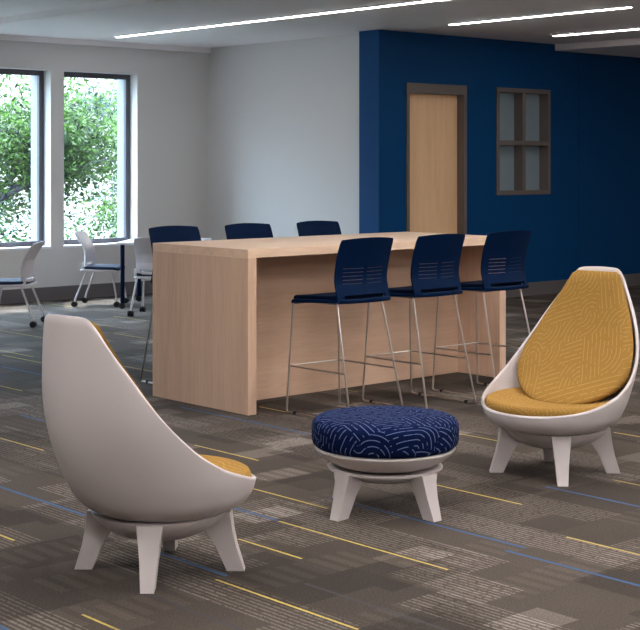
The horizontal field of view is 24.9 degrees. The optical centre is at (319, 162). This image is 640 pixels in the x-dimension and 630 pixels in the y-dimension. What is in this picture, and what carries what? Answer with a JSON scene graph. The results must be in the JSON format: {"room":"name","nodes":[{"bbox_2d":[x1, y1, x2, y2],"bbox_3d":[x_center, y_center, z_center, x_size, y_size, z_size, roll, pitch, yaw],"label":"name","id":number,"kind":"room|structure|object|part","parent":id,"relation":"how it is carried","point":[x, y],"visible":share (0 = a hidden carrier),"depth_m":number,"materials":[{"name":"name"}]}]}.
{"room":"student lounge","nodes":[
{"label":"student lounge","id":0,"kind":"room"},
{"bbox_2d":[0,40,207,289],"bbox_3d":[-6.791,-0.078,14.128,14.630,3.400,0.340,0,0,-42],"label":"wall","id":1,"kind":"structure","parent":0,"point":[169,89],"depth_m":17.97,"materials":[{"name":"white paint"}]},
{"bbox_2d":[0,69,51,250],"bbox_3d":[-3.683,-0.043,16.893,1.050,2.110,0.380,0,0,-42],"label":"window","id":2,"kind":"structure","parent":1,"relation":"in","point":[37,76],"depth_m":17.22,"materials":[{"name":"paint"}]},
{"bbox_3d":[-3.616,0.998,16.818,1.050,0.029,0.180,0,0,-42],"label":"sill","id":3,"kind":"part","parent":2,"relation":"part of","materials":[{"name":"white paint"}]},
{"bbox_2d":[0,280,152,303],"bbox_3d":[-6.785,1.542,13.896,14.330,0.160,0.015,0,0,-42],"label":"baseboard","id":4,"kind":"structure","parent":1,"relation":"attached to","point":[104,289],"depth_m":17.25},
{"bbox_2d":[64,72,129,247],"bbox_3d":[-2.764,-0.043,17.710,1.050,2.110,0.380,0,0,-42],"label":"window","id":5,"kind":"structure","parent":1,"relation":"in","point":[123,81],"depth_m":18.04,"materials":[{"name":"paint"}]},
{"bbox_3d":[-2.697,0.998,17.636,1.050,0.029,0.180,0,0,-42],"label":"sill","id":6,"kind":"part","parent":5,"relation":"part of","materials":[{"name":"white paint"}]},
{"bbox_2d":[0,34,210,52],"bbox_3d":[-6.774,-1.446,13.883,14.330,0.065,0.050,0,0,-42],"label":"trim","id":7,"kind":"structure","parent":1,"relation":"attached to","point":[7,37],"depth_m":17.54,"materials":[{"name":"paint"}]},
{"bbox_2d":[208,34,358,239],"bbox_3d":[-0.355,0.072,17.598,0.200,3.100,3.030,0,0,-42],"label":"wall","id":8,"kind":"structure","parent":0,"point":[283,116],"depth_m":17.54,"materials":[{"name":"white paint"}]},
{"bbox_2d":[0,285,639,629],"bbox_3d":[2.356,1.672,9.389,22.000,0.100,18.900,0,0,-42],"label":"floor","id":9,"kind":"structure","parent":0,"point":[515,548],"depth_m":6.38,"materials":[{"name":"carpet"}]},
{"bbox_2d":[0,241,44,327],"bbox_3d":[-3.050,1.204,14.549,0.572,0.837,0.536,0,0,2],"label":"chair","id":10,"kind":"object","parent":9,"relation":"on","point":[27,264],"visible":0.99,"depth_m":14.40,"materials":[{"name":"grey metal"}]},
{"bbox_2d":[0,278,34,284],"bbox_3d":[-3.105,1.194,14.551,0.410,0.050,0.430,0,0,2],"label":"seat cushion","id":11,"kind":"object","parent":10,"relation":"on","point":[3,281],"depth_m":14.38,"materials":[{"name":"blue fabric"}]},
{"bbox_3d":[-2.893,1.394,14.322,0.156,0.352,0.024,0,0,17],"label":"leg","id":12,"kind":"part","parent":10,"relation":"part of","materials":[{"name":"grey metal"}]},
{"bbox_3d":[-2.858,0.984,14.543,0.189,0.397,0.444,0,0,2],"label":"backrest","id":13,"kind":"part","parent":10,"relation":"part of","materials":[{"name":"white plastic"}]},
{"bbox_3d":[-2.877,1.394,14.765,0.156,0.352,0.024,0,0,-13],"label":"leg","id":14,"kind":"part","parent":10,"relation":"part of","materials":[{"name":"grey metal"}]},
{"bbox_2d":[71,231,128,306],"bbox_3d":[-2.520,1.204,16.582,0.572,0.837,0.536,0,0,5],"label":"chair","id":15,"kind":"object","parent":9,"relation":"on","point":[83,238],"visible":0.95,"depth_m":16.55,"materials":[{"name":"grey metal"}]},
{"bbox_3d":[-2.704,1.394,16.375,0.156,0.352,0.024,0,0,-10],"label":"leg","id":16,"kind":"part","parent":15,"relation":"part of","materials":[{"name":"grey metal"}]},
{"bbox_3d":[-2.711,0.984,16.599,0.189,0.397,0.444,0,0,5],"label":"backrest","id":17,"kind":"part","parent":15,"relation":"part of","materials":[{"name":"white plastic"}]},
{"bbox_3d":[-2.665,1.394,16.817,0.156,0.352,0.024,0,0,20],"label":"leg","id":18,"kind":"part","parent":15,"relation":"part of","materials":[{"name":"grey metal"}]},
{"bbox_2d":[84,264,119,270],"bbox_3d":[-2.465,1.194,16.577,0.410,0.050,0.430,0,0,5],"label":"seat cushion","id":19,"kind":"object","parent":15,"relation":"on","point":[87,267],"depth_m":16.38,"materials":[{"name":"blue fabric"}]},
{"bbox_3d":[-2.318,1.394,16.341,0.095,0.349,0.023,0,0,32],"label":"leg","id":20,"kind":"part","parent":15,"relation":"part of","materials":[{"name":"grey metal"}]},
{"bbox_2d":[127,238,152,315],"bbox_3d":[-1.733,1.204,15.530,0.536,0.837,0.572,0,0,8],"label":"chair","id":21,"kind":"object","parent":9,"relation":"on","point":[142,246],"visible":0.56,"depth_m":15.38,"materials":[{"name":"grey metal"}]},
{"bbox_3d":[-1.976,1.394,15.397,0.024,0.352,0.156,0,0,23],"label":"leg","id":22,"kind":"part","parent":21,"relation":"part of","materials":[{"name":"grey metal"}]},
{"bbox_3d":[-1.922,1.394,15.781,0.023,0.349,0.095,0,0,-19],"label":"leg","id":23,"kind":"part","parent":21,"relation":"part of","materials":[{"name":"grey metal"}]},
{"bbox_3d":[-1.760,0.984,15.340,0.444,0.397,0.189,0,0,8],"label":"backrest","id":24,"kind":"part","parent":21,"relation":"part of","materials":[{"name":"white plastic"}]},
{"bbox_2d":[137,271,151,275],"bbox_3d":[-1.725,1.194,15.585,0.430,0.050,0.410,0,0,8],"label":"seat cushion","id":25,"kind":"object","parent":21,"relation":"on","point":[144,273],"depth_m":15.40,"materials":[{"name":"blue fabric"}]},
{"bbox_2d":[42,313,255,593],"bbox_3d":[-0.676,1.096,5.761,0.806,1.052,0.904,0,0,43],"label":"lounge chair","id":26,"kind":"object","parent":9,"relation":"on","point":[136,478],"visible":1,"depth_m":5.45,"materials":[{"name":"white plastic"}]},
{"bbox_3d":[-0.886,1.502,5.809,0.188,0.239,0.100,0,0,2],"label":"leg","id":27,"kind":"part","parent":26,"relation":"part of","materials":[{"name":"white plastic"}]},
{"bbox_2d":[90,321,156,412],"bbox_3d":[-0.780,0.939,5.649,0.682,0.696,0.469,0,0,43],"label":"cushion","id":28,"kind":"object","parent":26,"relation":"on","point":[112,389],"depth_m":5.35,"materials":[{"name":"yellow fabric"}]},
{"bbox_3d":[-0.649,1.502,5.554,0.100,0.239,0.188,0,0,2],"label":"leg","id":29,"kind":"part","parent":26,"relation":"part of","materials":[{"name":"white plastic"}]},
{"bbox_3d":[-0.631,1.502,6.046,0.100,0.239,0.188,0,0,2],"label":"leg","id":30,"kind":"part","parent":26,"relation":"part of","materials":[{"name":"white plastic"}]},
{"bbox_2d":[199,454,250,476],"bbox_3d":[-0.568,1.281,5.878,0.705,0.122,0.532,0,0,43],"label":"seat cushion","id":31,"kind":"object","parent":26,"relation":"on","point":[240,469],"depth_m":5.94,"materials":[{"name":"yellow fabric"}]},
{"bbox_3d":[-0.394,1.502,5.791,0.188,0.239,0.100,0,0,2],"label":"leg","id":32,"kind":"part","parent":26,"relation":"part of","materials":[{"name":"white plastic"}]},
{"bbox_2d":[116,238,210,308],"bbox_3d":[-1.770,1.251,16.553,0.900,0.742,1.040,0,0,5],"label":"meeting table","id":33,"kind":"object","parent":9,"relation":"on","point":[122,244],"visible":0.46,"depth_m":16.13,"materials":[{"name":"white laminate"}]},
{"bbox_3d":[-2.198,1.234,16.138,0.048,0.655,0.048,0,0,5],"label":"leg","id":34,"kind":"part","parent":33,"relation":"part of","materials":[{"name":"blue plastic"}]},
{"bbox_3d":[-2.122,1.234,17.005,0.048,0.655,0.048,0,0,5],"label":"leg","id":35,"kind":"part","parent":33,"relation":"part of","materials":[{"name":"blue plastic"}]},
{"bbox_2d":[140,226,200,383],"bbox_3d":[-0.953,1.046,10.687,0.496,1.152,0.618,0,0,-42],"label":"bar stool","id":36,"kind":"object","parent":9,"relation":"on","point":[160,234],"visible":0.23,"depth_m":10.83,"materials":[{"name":"blue plastic"}]},
{"bbox_3d":[-1.265,1.255,10.705,0.178,0.734,0.024,0,0,35],"label":"leg","id":37,"kind":"part","parent":36,"relation":"part of","materials":[{"name":"metal"}]},
{"bbox_3d":[-1.087,0.677,10.837,0.456,0.414,0.112,0,0,-42],"label":"backrest","id":38,"kind":"part","parent":36,"relation":"part of","materials":[{"name":"blue plastic"}]},
{"bbox_2d":[225,223,272,239],"bbox_3d":[-0.423,1.046,11.158,0.496,1.152,0.618,0,0,-42],"label":"bar stool","id":39,"kind":"object","parent":9,"relation":"on","point":[239,230],"visible":0.15,"depth_m":11.34,"materials":[{"name":"blue plastic"}]},
{"bbox_2d":[296,221,341,235],"bbox_3d":[0.123,1.046,11.643,0.496,1.152,0.618,0,0,-42],"label":"bar stool","id":40,"kind":"object","parent":9,"relation":"on","point":[306,228],"visible":0.16,"depth_m":11.82,"materials":[{"name":"blue plastic"}]},
{"bbox_2d":[153,232,505,415],"bbox_3d":[0.120,1.087,10.508,2.494,1.063,1.056,0,0,-42],"label":"bar table","id":41,"kind":"object","parent":9,"relation":"on","point":[222,309],"visible":0.7,"depth_m":10.05,"materials":[{"name":"brown wood"}]},
{"bbox_3d":[-0.786,1.114,9.703,0.070,1.008,1.056,0,0,-42],"label":"panel","id":42,"kind":"part","parent":41,"relation":"part of","materials":[{"name":"brown wood"}]},
{"bbox_3d":[0.176,1.114,10.444,2.353,1.008,0.030,0,0,-42],"label":"panel","id":43,"kind":"part","parent":41,"relation":"part of","materials":[{"name":"brown wood"}]},
{"bbox_3d":[1.025,1.114,11.313,0.070,1.008,1.056,0,0,-42],"label":"panel","id":44,"kind":"part","parent":41,"relation":"part of","materials":[{"name":"brown wood"}]},
{"bbox_2d":[286,237,402,417],"bbox_3d":[0.160,1.046,9.352,0.496,1.152,0.618,0,0,-42],"label":"bar stool","id":45,"kind":"object","parent":9,"relation":"on","point":[361,254],"visible":0.87,"depth_m":9.20,"materials":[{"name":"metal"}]},
{"bbox_3d":[-0.188,1.255,9.419,0.053,0.733,0.056,0,0,-42],"label":"leg","id":46,"kind":"part","parent":45,"relation":"part of","materials":[{"name":"metal"}]},
{"bbox_2d":[294,292,383,299],"bbox_3d":[0.119,0.864,9.398,0.416,0.056,0.465,0,0,-42],"label":"seat cushion","id":47,"kind":"object","parent":45,"relation":"on","point":[333,295],"depth_m":9.23,"materials":[{"name":"blue fabric"}]},
{"bbox_3d":[0.134,1.255,9.705,0.053,0.733,0.056,0,0,-42],"label":"leg","id":48,"kind":"part","parent":45,"relation":"part of","materials":[{"name":"metal"}]},
{"bbox_3d":[0.140,1.317,9.375,0.448,0.010,0.538,0,0,-42],"label":"foot rail","id":49,"kind":"part","parent":45,"relation":"part of","materials":[{"name":"metal"}]},
{"bbox_3d":[0.147,1.255,9.043,0.053,0.734,0.174,0,0,-42],"label":"leg","id":50,"kind":"part","parent":45,"relation":"part of","materials":[{"name":"metal"}]},
{"bbox_3d":[0.114,0.892,9.404,0.403,0.013,0.422,0,0,-42],"label":"seat frame","id":51,"kind":"part","parent":45,"relation":"part of","materials":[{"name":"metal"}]},
{"bbox_3d":[0.294,0.677,9.202,0.456,0.414,0.112,0,0,-42],"label":"backrest","id":52,"kind":"part","parent":45,"relation":"part of","materials":[{"name":"blue plastic"}]},
{"bbox_3d":[0.471,1.255,9.334,0.178,0.734,0.024,0,0,35],"label":"leg","id":53,"kind":"part","parent":45,"relation":"part of","materials":[{"name":"metal"}]},
{"bbox_2d":[312,405,458,521],"bbox_3d":[0.306,1.397,6.806,0.691,0.449,0.691,0,0,-42],"label":"ottoman","id":54,"kind":"object","parent":9,"relation":"on","point":[375,444],"visible":1,"depth_m":6.58,"materials":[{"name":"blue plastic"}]},
{"bbox_3d":[0.132,1.520,6.642,0.190,0.203,0.100,0,0,-42],"label":"leg","id":55,"kind":"part","parent":54,"relation":"part of","materials":[{"name":"white plastic"}]},
{"bbox_2d":[312,405,458,458],"bbox_3d":[0.306,1.250,6.806,0.691,0.153,0.691,0,0,-42],"label":"cushion","id":56,"kind":"object","parent":54,"relation":"on","point":[374,431],"depth_m":6.56,"materials":[{"name":"blue fabric"}]},
{"bbox_3d":[0.470,1.520,6.632,0.100,0.203,0.190,0,0,-42],"label":"leg","id":57,"kind":"part","parent":54,"relation":"part of","materials":[{"name":"white plastic"}]},
{"bbox_2d":[362,234,476,408],"bbox_3d":[0.668,1.046,9.804,0.496,1.152,0.618,0,0,-42],"label":"bar stool","id":58,"kind":"object","parent":9,"relation":"on","point":[438,249],"visible":0.9,"depth_m":9.65,"materials":[{"name":"blue plastic"}]},
{"bbox_3d":[0.321,1.255,9.871,0.053,0.733,0.056,0,0,-42],"label":"leg","id":59,"kind":"part","parent":58,"relation":"part of","materials":[{"name":"metal"}]},
{"bbox_3d":[0.642,1.255,10.157,0.053,0.733,0.056,0,0,-42],"label":"leg","id":60,"kind":"part","parent":58,"relation":"part of","materials":[{"name":"metal"}]},
{"bbox_3d":[0.648,1.317,9.827,0.448,0.010,0.538,0,0,-42],"label":"foot rail","id":61,"kind":"part","parent":58,"relation":"part of","materials":[{"name":"metal"}]},
{"bbox_2d":[383,286,455,292],"bbox_3d":[0.628,0.864,9.850,0.416,0.056,0.465,0,0,-42],"label":"seat cushion","id":62,"kind":"object","parent":58,"relation":"on","point":[408,289],"depth_m":9.64,"materials":[{"name":"blue fabric"}]},
{"bbox_3d":[0.650,1.255,9.493,0.024,0.734,0.178,0,0,-28],"label":"leg","id":63,"kind":"part","parent":58,"relation":"part of","materials":[{"name":"metal"}]},
{"bbox_3d":[0.802,0.677,9.654,0.456,0.414,0.112,0,0,-42],"label":"backrest","id":64,"kind":"part","parent":58,"relation":"part of","materials":[{"name":"blue plastic"}]},
{"bbox_3d":[0.980,1.255,9.786,0.178,0.734,0.024,0,0,35],"label":"leg","id":65,"kind":"part","parent":58,"relation":"part of","materials":[{"name":"metal"}]},
{"bbox_2d":[432,230,530,397],"bbox_3d":[1.180,1.046,10.259,0.496,1.152,0.618,0,0,-42],"label":"bar stool","id":66,"kind":"object","parent":9,"relation":"on","point":[510,245],"visible":0.78,"depth_m":10.10,"materials":[{"name":"blue plastic"}]},
{"bbox_3d":[0.832,1.255,10.327,0.053,0.733,0.056,0,0,-42],"label":"leg","id":67,"kind":"part","parent":66,"relation":"part of","materials":[{"name":"metal"}]},
{"bbox_3d":[1.160,1.317,10.282,0.448,0.010,0.538,0,0,-42],"label":"foot rail","id":68,"kind":"part","parent":66,"relation":"part of","materials":[{"name":"metal"}]},
{"bbox_3d":[1.154,1.255,10.613,0.053,0.733,0.056,0,0,-42],"label":"leg","id":69,"kind":"part","parent":66,"relation":"part of","materials":[{"name":"metal"}]},
{"bbox_3d":[1.162,1.255,9.948,0.024,0.734,0.178,0,0,-28],"label":"leg","id":70,"kind":"part","parent":66,"relation":"part of","materials":[{"name":"metal"}]},
{"bbox_2d":[460,280,521,286],"bbox_3d":[1.139,0.864,10.305,0.416,0.056,0.465,0,0,-42],"label":"seat cushion","id":71,"kind":"object","parent":66,"relation":"on","point":[479,283],"depth_m":10.10,"materials":[{"name":"blue plastic"}]},
{"bbox_3d":[1.314,0.677,10.109,0.456,0.414,0.112,0,0,-42],"label":"backrest","id":72,"kind":"part","parent":66,"relation":"part of","materials":[{"name":"blue plastic"}]},
{"bbox_3d":[1.491,1.255,10.241,0.178,0.734,0.024,0,0,35],"label":"leg","id":73,"kind":"part","parent":66,"relation":"part of","materials":[{"name":"metal"}]},
{"bbox_2d":[481,266,638,486],"bbox_3d":[1.266,1.096,7.650,0.806,1.052,0.904,0,0,41],"label":"lounge chair","id":74,"kind":"object","parent":9,"relation":"on","point":[572,378],"visible":1,"depth_m":7.66,"materials":[{"name":"yellow fabric"}]},
{"bbox_3d":[0.985,1.502,7.619,0.188,0.239,0.100,0,0,2],"label":"leg","id":75,"kind":"part","parent":74,"relation":"part of","materials":[{"name":"white plastic"}]},
{"bbox_3d":[1.240,1.502,7.856,0.100,0.239,0.188,0,0,2],"label":"leg","id":76,"kind":"part","parent":74,"relation":"part of","materials":[{"name":"white plastic"}]},
{"bbox_2d":[485,387,610,416],"bbox_3d":[1.161,1.281,7.530,0.705,0.122,0.532,0,0,41],"label":"seat cushion","id":77,"kind":"object","parent":74,"relation":"on","point":[499,401],"depth_m":7.50,"materials":[{"name":"yellow fabric"}]},
{"bbox_3d":[1.222,1.502,7.364,0.100,0.239,0.188,0,0,2],"label":"leg","id":78,"kind":"part","parent":74,"relation":"part of","materials":[{"name":"white plastic"}]},
{"bbox_2d":[517,270,632,404],"bbox_3d":[1.366,0.939,7.765,0.682,0.696,0.469,0,0,41],"label":"cushion","id":79,"kind":"object","parent":74,"relation":"on","point":[580,350],"depth_m":7.77,"materials":[{"name":"yellow fabric"}]},
{"bbox_3d":[1.477,1.502,7.601,0.188,0.239,0.100,0,0,2],"label":"leg","id":80,"kind":"part","parent":74,"relation":"part of","materials":[{"name":"white plastic"}]},
{"bbox_2d":[0,0,639,57],"bbox_3d":[2.356,-1.588,9.389,22.000,0.380,18.900,0,0,-42],"label":"ceiling","id":81,"kind":"structure","parent":0,"point":[100,20],"depth_m":15.15,"materials":[{"name":"paint"}]},
{"bbox_2d":[114,0,442,37],"bbox_3d":[-0.442,-1.469,14.730,0.068,0.018,5.800,0,0,-42],"label":"recessed light","id":82,"kind":"object","parent":81,"relation":"in","point":[417,1],"visible":1,"depth_m":14.60,"materials":[{"name":"glowing white light diffuser"}]},
{"bbox_2d":[447,6,633,24],"bbox_3d":[2.152,-1.469,14.508,0.068,0.018,2.340,0,0,-42],"label":"recessed light","id":83,"kind":"object","parent":81,"relation":"in","point":[620,7],"visible":1,"depth_m":14.41,"materials":[{"name":"glowing white light diffuser"}]},
{"bbox_2d":[551,27,639,36],"bbox_3d":[3.498,-1.469,15.839,0.068,0.018,2.420,0,0,-42],"label":"recessed light","id":84,"kind":"object","parent":81,"relation":"in","point":[638,28],"visible":1,"depth_m":16.25,"materials":[{"name":"white plastic"}]},
{"bbox_2d":[359,29,639,282],"bbox_3d":[3.480,0.072,18.767,7.854,3.100,0.320,0,0,-42],"label":"wall","id":85,"kind":"structure","parent":0,"point":[590,216],"depth_m":17.79,"materials":[{"name":"blue paint"}]},
{"bbox_2d":[406,83,466,234],"bbox_3d":[1.275,0.358,16.712,0.990,2.527,0.220,0,0,-42],"label":"door","id":86,"kind":"structure","parent":85,"relation":"in","point":[436,114],"depth_m":16.77,"materials":[{"name":"brown wood"}]},
{"bbox_2d":[496,87,550,194],"bbox_3d":[2.433,-0.261,17.714,1.000,1.291,0.162,0,0,-42],"label":"window","id":87,"kind":"structure","parent":85,"relation":"in","point":[523,116],"depth_m":17.72,"materials":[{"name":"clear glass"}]},
{"bbox_3d":[2.215,-0.562,17.600,0.420,0.583,0.008,0,0,-42],"label":"glass pane","id":88,"kind":"part","parent":87,"relation":"part of","materials":[{"name":"grey glass"}]},
{"bbox_3d":[2.215,0.059,17.600,0.420,0.548,0.008,0,0,-42],"label":"glass pane","id":89,"kind":"part","parent":87,"relation":"part of","materials":[{"name":"grey glass"}]},
{"bbox_3d":[2.570,-0.562,17.917,0.420,0.583,0.008,0,0,-42],"label":"glass pane","id":90,"kind":"part","parent":87,"relation":"part of","materials":[{"name":"grey glass"}]},
{"bbox_3d":[2.570,0.059,17.917,0.420,0.548,0.008,0,0,-42],"label":"glass pane","id":91,"kind":"part","parent":87,"relation":"part of","materials":[{"name":"grey glass"}]},
{"bbox_2d":[506,273,639,297],"bbox_3d":[3.587,1.542,18.638,7.866,0.160,0.015,0,0,-42],"label":"baseboard","id":92,"kind":"structure","parent":85,"relation":"attached to","point":[555,286],"depth_m":17.94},
{"label":"outside","id":93,"kind":"structure","parent":0,"visible":0},
{"bbox_2d":[0,215,116,241],"bbox_3d":[-12.552,1.972,29.159,40.000,0.100,29.740,0,0,-42],"label":"lawn","id":94,"kind":"structure","parent":93,"point":[70,222],"depth_m":43.21,"materials":[{"name":"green plant"}]},
{"bbox_2d":[0,78,30,239],"bbox_3d":[-7.907,-0.608,27.952,5.374,5.101,5.946,0,0,-9],"label":"tree","id":95,"kind":"object","parent":94,"relation":"on","point":[5,202],"visible":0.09,"depth_m":28.06,"materials":[{"name":"green plant"}]},
{"bbox_2d":[0,74,116,241],"bbox_3d":[-4.831,0.115,20.685,4.432,3.628,4.715,0,0,45],"label":"tree","id":96,"kind":"object","parent":94,"relation":"on","point":[80,136],"visible":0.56,"depth_m":20.38,"materials":[{"name":"green plant"}]},
{"bbox_2d":[64,100,116,239],"bbox_3d":[-2.456,-0.614,24.449,4.974,5.112,4.563,0,0,-42],"label":"tree","id":97,"kind":"object","parent":94,"relation":"on","point":[106,203],"visible":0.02,"depth_m":23.27,"materials":[{"name":"green plant"}]},
{"bbox_2d":[72,79,116,237],"bbox_3d":[-3.378,-0.362,29.855,5.121,4.619,5.350,0,0,1],"label":"tree","id":98,"kind":"object","parent":94,"relation":"on","point":[89,88],"visible":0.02,"depth_m":29.97,"materials":[{"name":"green plant"}]}
]}

